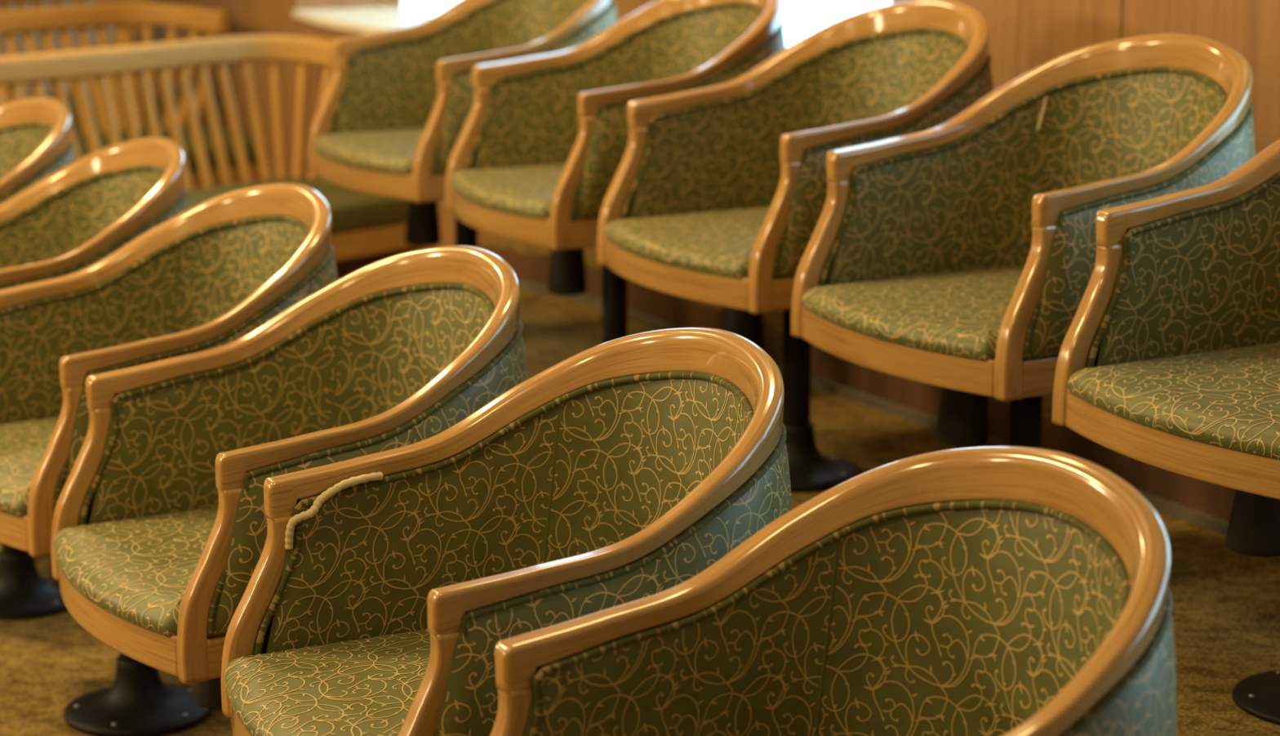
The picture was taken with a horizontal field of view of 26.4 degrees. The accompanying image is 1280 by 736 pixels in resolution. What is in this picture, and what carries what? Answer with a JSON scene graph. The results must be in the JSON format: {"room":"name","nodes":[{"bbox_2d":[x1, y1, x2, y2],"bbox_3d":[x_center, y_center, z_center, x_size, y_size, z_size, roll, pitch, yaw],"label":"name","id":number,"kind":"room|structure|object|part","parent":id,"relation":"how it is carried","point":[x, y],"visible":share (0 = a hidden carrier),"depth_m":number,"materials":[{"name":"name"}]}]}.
{"room":"courtroom","nodes":[
{"label":"courtroom","id":0,"kind":"room"},
{"bbox_2d":[0,542,232,735],"bbox_3d":[-1.000,0.306,5.697,10.000,0.050,13.000,0,12,0],"label":"floor","id":1,"kind":"structure","parent":0,"point":[47,662],"depth_m":4.62,"materials":[{"name":"brown carpet"}]},
{"bbox_2d":[0,96,75,204],"bbox_3d":[-1.465,-0.117,5.558,0.634,0.833,0.579,-8,15,-32],"label":"armchair","id":2,"kind":"object","parent":1,"relation":"on","point":[36,144],"visible":0.31,"depth_m":5.59,"materials":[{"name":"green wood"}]},
{"bbox_3d":[-1.449,-0.285,5.532,0.521,0.492,0.497,-8,15,-32],"label":"panel","id":3,"kind":"part","parent":2,"relation":"part of","materials":[{"name":"green fabric"}]},
{"bbox_3d":[-1.436,-0.281,5.541,0.564,0.479,0.578,-8,15,-32],"label":"panel","id":4,"kind":"part","parent":2,"relation":"part of","materials":[{"name":"green fabric"}]},
{"bbox_2d":[0,0,188,135],"bbox_3d":[-2.850,-0.683,8.252,0.619,0.791,3.440,11,17,42],"label":"slatted bench","id":5,"kind":"object","parent":1,"relation":"on","point":[133,32],"visible":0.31,"depth_m":9.32,"materials":[{"name":"brown wood"}]},
{"bbox_3d":[-2.963,-1.046,8.274,0.319,0.090,3.429,11,17,42],"label":"rail","id":6,"kind":"part","parent":5,"relation":"part of","materials":[{"name":"brown wood"}]},
{"bbox_3d":[-2.817,-0.586,8.242,0.530,0.065,3.440,11,17,42],"label":"seat","id":7,"kind":"part","parent":5,"relation":"part of","materials":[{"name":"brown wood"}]},
{"bbox_2d":[0,137,190,619],"bbox_3d":[-1.131,0.015,4.960,0.634,0.833,0.580,-6,14,-27],"label":"armchair","id":8,"kind":"object","parent":1,"relation":"on","point":[79,215],"visible":0.32,"depth_m":5.08,"materials":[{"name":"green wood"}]},
{"bbox_3d":[-1.145,0.383,5.008,0.239,0.094,0.239,-6,14,-27],"label":"plate","id":9,"kind":"part","parent":8,"relation":"part of","materials":[{"name":"black paint"}]},
{"bbox_3d":[-1.115,-0.153,4.932,0.521,0.492,0.497,-6,14,-27],"label":"panel","id":10,"kind":"part","parent":8,"relation":"part of","materials":[{"name":"green fabric"}]},
{"bbox_3d":[-1.090,-0.283,4.917,0.515,0.234,0.555,-6,14,-27],"label":"crest rail","id":11,"kind":"part","parent":8,"relation":"part of","materials":[{"name":"brown wood"}]},
{"bbox_3d":[-1.101,-0.149,4.940,0.564,0.479,0.579,-6,14,-27],"label":"panel","id":12,"kind":"part","parent":8,"relation":"part of","materials":[{"name":"green fabric"}]},
{"bbox_2d":[0,2,266,189],"bbox_3d":[-2.440,-0.471,7.285,0.619,0.791,3.440,11,17,42],"label":"slatted bench","id":13,"kind":"object","parent":1,"relation":"on","point":[80,18],"visible":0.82,"depth_m":8.37,"materials":[{"name":"brown wood"}]},
{"bbox_3d":[-2.553,-0.835,7.306,0.319,0.090,3.429,11,17,42],"label":"rail","id":14,"kind":"part","parent":13,"relation":"part of","materials":[{"name":"brown wood"}]},
{"bbox_3d":[-2.408,-0.374,7.275,0.530,0.065,3.440,11,17,42],"label":"seat","id":15,"kind":"part","parent":13,"relation":"part of","materials":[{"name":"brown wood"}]},
{"bbox_2d":[0,182,337,735],"bbox_3d":[-0.801,0.143,4.355,0.634,0.833,0.579,-7,14,-30],"label":"armchair","id":16,"kind":"object","parent":1,"relation":"on","point":[212,273],"visible":0.44,"depth_m":4.46,"materials":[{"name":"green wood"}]},
{"bbox_3d":[-1.037,0.203,4.222,0.068,0.054,0.495,-7,14,-30],"label":"rail","id":17,"kind":"part","parent":16,"relation":"part of","materials":[{"name":"brown wood"}]},
{"bbox_2d":[0,416,58,517],"bbox_3d":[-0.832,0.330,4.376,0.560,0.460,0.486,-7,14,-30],"label":"seat cushion","id":18,"kind":"object","parent":16,"relation":"on","point":[24,440],"depth_m":4.21,"materials":[{"name":"green fabric"}]},
{"bbox_3d":[-0.860,0.150,4.011,0.093,0.246,0.034,-7,14,-30],"label":"post","id":19,"kind":"part","parent":16,"relation":"part of","materials":[{"name":"brown wood"}]},
{"bbox_3d":[-0.812,0.511,4.402,0.239,0.094,0.239,-7,14,-30],"label":"plate","id":20,"kind":"part","parent":16,"relation":"part of","materials":[{"name":"black paint"}]},
{"bbox_3d":[-0.785,-0.025,4.328,0.521,0.492,0.497,-7,14,-30],"label":"panel","id":21,"kind":"part","parent":16,"relation":"part of","materials":[{"name":"green fabric"}]},
{"bbox_3d":[-0.761,-0.155,4.314,0.515,0.234,0.555,-7,14,-30],"label":"crest rail","id":22,"kind":"part","parent":16,"relation":"part of","materials":[{"name":"brown wood"}]},
{"bbox_3d":[-0.771,-0.021,4.337,0.564,0.479,0.579,-7,14,-30],"label":"panel","id":23,"kind":"part","parent":16,"relation":"part of","materials":[{"name":"green fabric"}]},
{"bbox_2d":[0,35,417,279],"bbox_3d":[-1.900,-0.238,6.220,0.619,0.791,3.440,11,17,42],"label":"slatted bench","id":24,"kind":"object","parent":1,"relation":"on","point":[367,228],"visible":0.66,"depth_m":7.21,"materials":[{"name":"brown wood"}]},
{"bbox_3d":[-2.013,-0.602,6.242,0.319,0.090,3.429,11,17,42],"label":"rail","id":25,"kind":"part","parent":24,"relation":"part of","materials":[{"name":"brown wood"}]},
{"bbox_2d":[187,173,408,234],"bbox_3d":[-1.858,-0.208,6.184,0.500,0.075,3.415,11,17,42],"label":"seat cushion","id":26,"kind":"object","parent":24,"relation":"on","point":[353,211],"depth_m":7.10,"materials":[{"name":"green fabric"}]},
{"bbox_3d":[-1.867,-0.141,6.210,0.530,0.065,3.440,11,17,42],"label":"seat","id":27,"kind":"part","parent":24,"relation":"part of","materials":[{"name":"brown wood"}]},
{"bbox_2d":[50,245,527,709],"bbox_3d":[-0.481,0.269,3.828,0.634,0.833,0.580,-7,14,-29],"label":"armchair","id":28,"kind":"object","parent":1,"relation":"on","point":[159,526],"visible":0.62,"depth_m":3.91,"materials":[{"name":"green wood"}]},
{"bbox_3d":[-0.804,0.179,3.926,0.093,0.246,0.034,-7,14,-29],"label":"post","id":29,"kind":"part","parent":28,"relation":"part of","materials":[{"name":"brown wood"}]},
{"bbox_3d":[-0.721,0.327,3.702,0.068,0.054,0.495,-7,14,-29],"label":"rail","id":30,"kind":"part","parent":28,"relation":"part of","materials":[{"name":"brown wood"}]},
{"bbox_2d":[53,506,217,637],"bbox_3d":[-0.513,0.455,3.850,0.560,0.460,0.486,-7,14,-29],"label":"seat cushion","id":31,"kind":"object","parent":28,"relation":"on","point":[126,572],"depth_m":3.71,"materials":[{"name":"green fabric"}]},
{"bbox_3d":[-0.550,0.276,3.486,0.093,0.246,0.034,-7,14,-29],"label":"post","id":32,"kind":"part","parent":28,"relation":"part of","materials":[{"name":"brown wood"}]},
{"bbox_3d":[-0.455,0.295,3.849,0.539,0.054,0.550,-7,14,-29],"label":"rail","id":33,"kind":"part","parent":28,"relation":"part of","materials":[{"name":"brown wood"}]},
{"bbox_3d":[-0.465,0.101,3.801,0.521,0.492,0.497,-7,14,-29],"label":"panel","id":34,"kind":"part","parent":28,"relation":"part of","materials":[{"name":"green fabric"}]},
{"bbox_3d":[-0.441,-0.029,3.787,0.515,0.234,0.555,-7,14,-29],"label":"crest rail","id":35,"kind":"part","parent":28,"relation":"part of","materials":[{"name":"brown wood"}]},
{"bbox_3d":[-0.451,0.105,3.810,0.564,0.479,0.578,-7,14,-29],"label":"panel","id":36,"kind":"part","parent":28,"relation":"part of","materials":[{"name":"green fabric"}]},
{"bbox_2d":[220,327,791,735],"bbox_3d":[-0.150,0.394,3.228,0.634,0.833,0.580,-6,14,-26],"label":"armchair","id":37,"kind":"object","parent":1,"relation":"on","point":[380,593],"visible":0.69,"depth_m":3.33,"materials":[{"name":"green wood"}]},
{"bbox_3d":[-0.396,0.450,3.111,0.068,0.054,0.495,-6,14,-26],"label":"rail","id":38,"kind":"part","parent":37,"relation":"part of","materials":[{"name":"brown wood"}]},
{"bbox_3d":[-0.469,0.302,3.338,0.093,0.246,0.034,-6,14,-26],"label":"post","id":39,"kind":"part","parent":37,"relation":"part of","materials":[{"name":"brown wood"}]},
{"bbox_2d":[225,628,430,735],"bbox_3d":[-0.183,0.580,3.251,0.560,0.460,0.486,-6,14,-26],"label":"seat cushion","id":40,"kind":"object","parent":37,"relation":"on","point":[307,682],"depth_m":3.20,"materials":[{"name":"green fabric"}]},
{"bbox_3d":[-0.374,0.174,3.336,0.130,0.082,0.017,-7,14,-28],"label":"bare piping cord","id":41,"kind":"part","parent":37,"relation":"part of","materials":[{"name":"beige fabric"}]},
{"bbox_3d":[-0.233,0.401,2.888,0.093,0.246,0.034,-6,14,-26],"label":"post","id":42,"kind":"part","parent":37,"relation":"part of","materials":[{"name":"brown wood"}]},
{"bbox_3d":[-0.134,0.226,3.200,0.521,0.492,0.497,-6,14,-26],"label":"panel","id":43,"kind":"part","parent":37,"relation":"part of","materials":[{"name":"green fabric"}]},
{"bbox_3d":[-0.109,0.097,3.184,0.515,0.234,0.555,-6,14,-26],"label":"crest rail","id":44,"kind":"part","parent":37,"relation":"part of","materials":[{"name":"brown wood"}]},
{"bbox_2d":[489,445,1177,735],"bbox_3d":[0.173,0.526,2.625,0.635,0.833,0.580,-7,14,-30],"label":"armchair","id":45,"kind":"object","parent":1,"relation":"on","point":[980,590],"visible":1,"depth_m":2.77,"materials":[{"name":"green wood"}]},
{"bbox_3d":[-0.152,0.439,2.715,0.093,0.246,0.034,-7,14,-30],"label":"post","id":46,"kind":"part","parent":45,"relation":"part of","materials":[{"name":"brown wood"}]},
{"bbox_3d":[0.189,0.358,2.598,0.521,0.492,0.497,-7,14,-30],"label":"panel","id":47,"kind":"part","parent":45,"relation":"part of","materials":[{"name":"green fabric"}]},
{"bbox_2d":[126,0,1279,253],"bbox_3d":[0.207,-1.172,6.022,0.655,2.700,9.803,-6,14,-26],"label":"wall","id":48,"kind":"structure","parent":0,"point":[1025,35],"depth_m":5.10,"materials":[{"name":"brown wood"}]},
{"bbox_2d":[157,0,272,35],"bbox_3d":[-1.212,-1.068,8.505,0.216,0.035,4.088,-6,13,-24],"label":"trim","id":49,"kind":"structure","parent":48,"relation":"attached to","point":[237,28],"depth_m":8.39,"materials":[{"name":"brown wood"}]},
{"bbox_2d":[292,0,458,34],"bbox_3d":[-0.456,-1.429,7.058,0.389,1.140,1.591,-9,15,-35],"label":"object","id":50,"kind":"structure","parent":48,"relation":"in","point":[387,15],"depth_m":7.51,"materials":[{"name":"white glass"}]},
{"bbox_3d":[-0.367,-1.436,7.111,0.104,1.090,1.493,-9,15,-35],"label":"glass pane","id":51,"kind":"part","parent":50,"relation":"part of","materials":[{"name":"white"}]},
{"bbox_2d":[478,238,1053,420],"bbox_3d":[1.061,0.203,4.437,0.249,0.007,5.687,-7,14,-28],"label":"trim","id":52,"kind":"structure","parent":48,"relation":"attached to","point":[774,320],"depth_m":6.50,"materials":[{"name":"brown wood"}]},
{"bbox_2d":[782,0,891,47],"bbox_3d":[0.394,-1.167,5.856,0.295,1.140,0.959,-7,14,-28],"label":"window","id":53,"kind":"structure","parent":48,"relation":"in","point":[801,19],"depth_m":6.16,"materials":[{"name":"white glass"}]},
{"bbox_2d":[478,245,1235,534],"bbox_3d":[1.061,0.258,4.448,0.250,0.105,5.687,-7,14,-28],"label":"baseboard","id":54,"kind":"structure","parent":48,"relation":"attached to","point":[1213,500],"depth_m":5.37,"materials":[{"name":"brown wood"}]},
{"bbox_2d":[519,288,1279,735],"bbox_3d":[0.592,0.500,4.095,1.155,0.256,5.536,-7,14,-28],"label":"floor","id":55,"kind":"structure","parent":0,"point":[1225,611],"depth_m":4.31,"materials":[{"name":"brown carpet"}]},
{"bbox_2d":[308,0,617,247],"bbox_3d":[-0.372,-0.478,6.017,0.634,0.833,0.579,-7,14,-30],"label":"armchair","id":56,"kind":"object","parent":55,"relation":"on","point":[389,119],"visible":0.57,"depth_m":6.09,"materials":[{"name":"green fabric"}]},
{"bbox_3d":[-0.699,-0.566,6.106,0.093,0.246,0.034,-7,14,-30],"label":"post","id":57,"kind":"part","parent":56,"relation":"part of","materials":[{"name":"brown wood"}]},
{"bbox_3d":[-0.609,-0.419,5.885,0.068,0.054,0.495,-7,14,-30],"label":"rail","id":58,"kind":"part","parent":56,"relation":"part of","materials":[{"name":"brown wood"}]},
{"bbox_2d":[312,127,425,176],"bbox_3d":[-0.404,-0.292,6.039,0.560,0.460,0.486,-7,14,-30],"label":"seat cushion","id":59,"kind":"object","parent":56,"relation":"on","point":[348,151],"depth_m":5.88,"materials":[{"name":"green fabric"}]},
{"bbox_3d":[-0.431,-0.471,5.673,0.093,0.246,0.034,-7,14,-30],"label":"post","id":60,"kind":"part","parent":56,"relation":"part of","materials":[{"name":"brown wood"}]},
{"bbox_3d":[-0.347,-0.453,6.039,0.539,0.054,0.550,-7,14,-30],"label":"rail","id":61,"kind":"part","parent":56,"relation":"part of","materials":[{"name":"brown wood"}]},
{"bbox_3d":[-0.356,-0.646,5.991,0.521,0.492,0.497,-7,14,-30],"label":"panel","id":62,"kind":"part","parent":56,"relation":"part of","materials":[{"name":"green fabric"}]},
{"bbox_3d":[-0.332,-0.776,5.977,0.515,0.234,0.555,-7,14,-30],"label":"crest rail","id":63,"kind":"part","parent":56,"relation":"part of","materials":[{"name":"brown wood"}]},
{"bbox_3d":[-0.343,-0.642,6.000,0.564,0.479,0.579,-7,14,-30],"label":"panel","id":64,"kind":"part","parent":56,"relation":"part of","materials":[{"name":"green fabric"}]},
{"bbox_2d":[444,0,786,342],"bbox_3d":[-0.036,-0.352,5.436,0.634,0.833,0.579,-6,14,-25],"label":"armchair","id":65,"kind":"object","parent":55,"relation":"on","point":[541,145],"visible":0.49,"depth_m":5.50,"materials":[{"name":"green fabric"}]},
{"bbox_3d":[-0.351,-0.446,5.553,0.093,0.246,0.034,-6,14,-25],"label":"post","id":66,"kind":"part","parent":65,"relation":"part of","materials":[{"name":"brown wood"}]},
{"bbox_3d":[-0.284,-0.297,5.324,0.068,0.054,0.495,-6,14,-25],"label":"rail","id":67,"kind":"part","parent":65,"relation":"part of","materials":[{"name":"brown wood"}]},
{"bbox_2d":[448,163,566,220],"bbox_3d":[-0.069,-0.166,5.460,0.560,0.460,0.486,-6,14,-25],"label":"seat cushion","id":68,"kind":"object","parent":65,"relation":"on","point":[488,191],"depth_m":5.32,"materials":[{"name":"green fabric"}]},
{"bbox_3d":[-0.125,-0.346,5.098,0.093,0.246,0.034,-6,14,-25],"label":"post","id":69,"kind":"part","parent":65,"relation":"part of","materials":[{"name":"brown wood"}]},
{"bbox_3d":[-0.009,-0.326,5.455,0.539,0.054,0.550,-6,14,-25],"label":"rail","id":70,"kind":"part","parent":65,"relation":"part of","materials":[{"name":"brown wood"}]},
{"bbox_3d":[-0.019,-0.520,5.407,0.521,0.492,0.497,-6,14,-25],"label":"panel","id":71,"kind":"part","parent":65,"relation":"part of","materials":[{"name":"green fabric"}]},
{"bbox_3d":[-0.005,-0.516,5.415,0.564,0.479,0.579,-6,14,-25],"label":"panel","id":72,"kind":"part","parent":65,"relation":"part of","materials":[{"name":"green fabric"}]},
{"bbox_3d":[0.006,-0.650,5.391,0.515,0.234,0.555,-6,14,-25],"label":"crest rail","id":73,"kind":"part","parent":65,"relation":"part of","materials":[{"name":"brown wood"}]},
{"bbox_2d":[596,0,993,490],"bbox_3d":[0.291,-0.223,4.835,0.634,0.833,0.580,-7,14,-29],"label":"armchair","id":74,"kind":"object","parent":55,"relation":"on","point":[717,194],"visible":0.6,"depth_m":4.90,"materials":[{"name":"green fabric"}]},
{"bbox_3d":[-0.032,-0.313,4.934,0.093,0.246,0.034,-7,14,-29],"label":"post","id":75,"kind":"part","parent":74,"relation":"part of","materials":[{"name":"brown wood"}]},
{"bbox_3d":[0.051,-0.165,4.710,0.068,0.054,0.495,-7,14,-29],"label":"rail","id":76,"kind":"part","parent":74,"relation":"part of","materials":[{"name":"brown wood"}]},
{"bbox_2d":[604,205,770,279],"bbox_3d":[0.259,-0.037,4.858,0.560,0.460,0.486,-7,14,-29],"label":"seat cushion","id":77,"kind":"object","parent":74,"relation":"on","point":[655,242],"depth_m":4.73,"materials":[{"name":"green fabric"}]},
{"bbox_3d":[0.222,-0.216,4.493,0.093,0.246,0.034,-7,14,-29],"label":"post","id":78,"kind":"part","parent":74,"relation":"part of","materials":[{"name":"brown wood"}]},
{"bbox_3d":[0.317,-0.197,4.856,0.539,0.054,0.550,-7,14,-29],"label":"rail","id":79,"kind":"part","parent":74,"relation":"part of","materials":[{"name":"brown wood"}]},
{"bbox_3d":[0.307,-0.391,4.808,0.521,0.492,0.497,-7,14,-29],"label":"panel","id":80,"kind":"part","parent":74,"relation":"part of","materials":[{"name":"green fabric"}]},
{"bbox_3d":[0.321,-0.387,4.817,0.564,0.479,0.579,-7,14,-29],"label":"panel","id":81,"kind":"part","parent":74,"relation":"part of","materials":[{"name":"green fabric"}]},
{"bbox_3d":[0.332,-0.521,4.794,0.515,0.234,0.555,-7,14,-29],"label":"crest rail","id":82,"kind":"part","parent":74,"relation":"part of","materials":[{"name":"brown wood"}]},
{"bbox_3d":[0.279,0.145,4.883,0.239,0.094,0.239,-7,14,-29],"label":"plate","id":83,"kind":"part","parent":74,"relation":"part of","materials":[{"name":"black paint"}]},
{"bbox_2d":[791,33,1255,448],"bbox_3d":[0.613,-0.087,4.244,0.635,0.833,0.580,-7,14,-30],"label":"armchair","id":84,"kind":"object","parent":55,"relation":"on","point":[958,255],"visible":0.69,"depth_m":4.32,"materials":[{"name":"green fabric"}]},
{"bbox_3d":[0.287,-0.175,4.335,0.093,0.246,0.034,-7,14,-30],"label":"post","id":85,"kind":"part","parent":84,"relation":"part of","materials":[{"name":"brown wood"}]},
{"bbox_3d":[0.375,-0.028,4.113,0.068,0.054,0.495,-7,14,-30],"label":"rail","id":86,"kind":"part","parent":84,"relation":"part of","materials":[{"name":"brown wood"}]},
{"bbox_2d":[801,265,1024,361],"bbox_3d":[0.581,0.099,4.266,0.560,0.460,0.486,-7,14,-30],"label":"seat cushion","id":87,"kind":"object","parent":84,"relation":"on","point":[864,313],"depth_m":4.15,"materials":[{"name":"green fabric"}]},
{"bbox_3d":[0.551,-0.080,3.900,0.093,0.246,0.034,-7,14,-30],"label":"post","id":88,"kind":"part","parent":84,"relation":"part of","materials":[{"name":"brown wood"}]},
{"bbox_3d":[0.628,-0.255,4.217,0.521,0.492,0.497,-7,14,-30],"label":"panel","id":89,"kind":"part","parent":84,"relation":"part of","materials":[{"name":"green fabric"}]},
{"bbox_3d":[0.642,-0.251,4.226,0.564,0.479,0.579,-7,14,-30],"label":"panel","id":90,"kind":"part","parent":84,"relation":"part of","materials":[{"name":"green fabric"}]},
{"bbox_3d":[0.653,-0.385,4.203,0.515,0.234,0.555,-7,14,-30],"label":"crest rail","id":91,"kind":"part","parent":84,"relation":"part of","materials":[{"name":"brown wood"}]},
{"bbox_3d":[0.638,-0.061,4.265,0.539,0.054,0.550,-7,14,-30],"label":"rail","id":92,"kind":"part","parent":84,"relation":"part of","materials":[{"name":"brown wood"}]},
{"bbox_2d":[1052,138,1279,724],"bbox_3d":[0.938,0.042,3.643,0.635,0.833,0.580,-7,14,-29],"label":"armchair","id":93,"kind":"object","parent":55,"relation":"on","point":[1169,356],"visible":1,"depth_m":3.72,"materials":[{"name":"green fabric"}]},
{"bbox_3d":[0.614,-0.047,3.738,0.093,0.246,0.034,-7,14,-29],"label":"post","id":94,"kind":"part","parent":93,"relation":"part of","materials":[{"name":"brown wood"}]},
{"bbox_3d":[0.700,0.100,3.515,0.068,0.054,0.495,-7,14,-29],"label":"rail","id":95,"kind":"part","parent":93,"relation":"part of","materials":[{"name":"brown wood"}]},
{"bbox_2d":[1067,342,1279,459],"bbox_3d":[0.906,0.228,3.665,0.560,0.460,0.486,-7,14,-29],"label":"seat cushion","id":96,"kind":"object","parent":93,"relation":"on","point":[1140,400],"depth_m":3.57,"materials":[{"name":"green fabric"}]},
{"bbox_3d":[0.968,-0.122,3.625,0.564,0.479,0.578,-7,14,-29],"label":"panel","id":97,"kind":"part","parent":93,"relation":"part of","materials":[{"name":"green fabric"}]},
{"bbox_3d":[0.979,-0.256,3.602,0.515,0.234,0.555,-7,14,-29],"label":"crest rail","id":98,"kind":"part","parent":93,"relation":"part of","materials":[{"name":"brown wood"}]},
{"bbox_3d":[0.954,-0.126,3.616,0.521,0.492,0.497,-7,14,-29],"label":"panel","id":99,"kind":"part","parent":93,"relation":"part of","materials":[{"name":"green fabric"}]},
{"bbox_3d":[0.926,0.410,3.691,0.239,0.094,0.239,-7,14,-29],"label":"plate","id":100,"kind":"part","parent":93,"relation":"part of","materials":[{"name":"black paint"}]}
]}

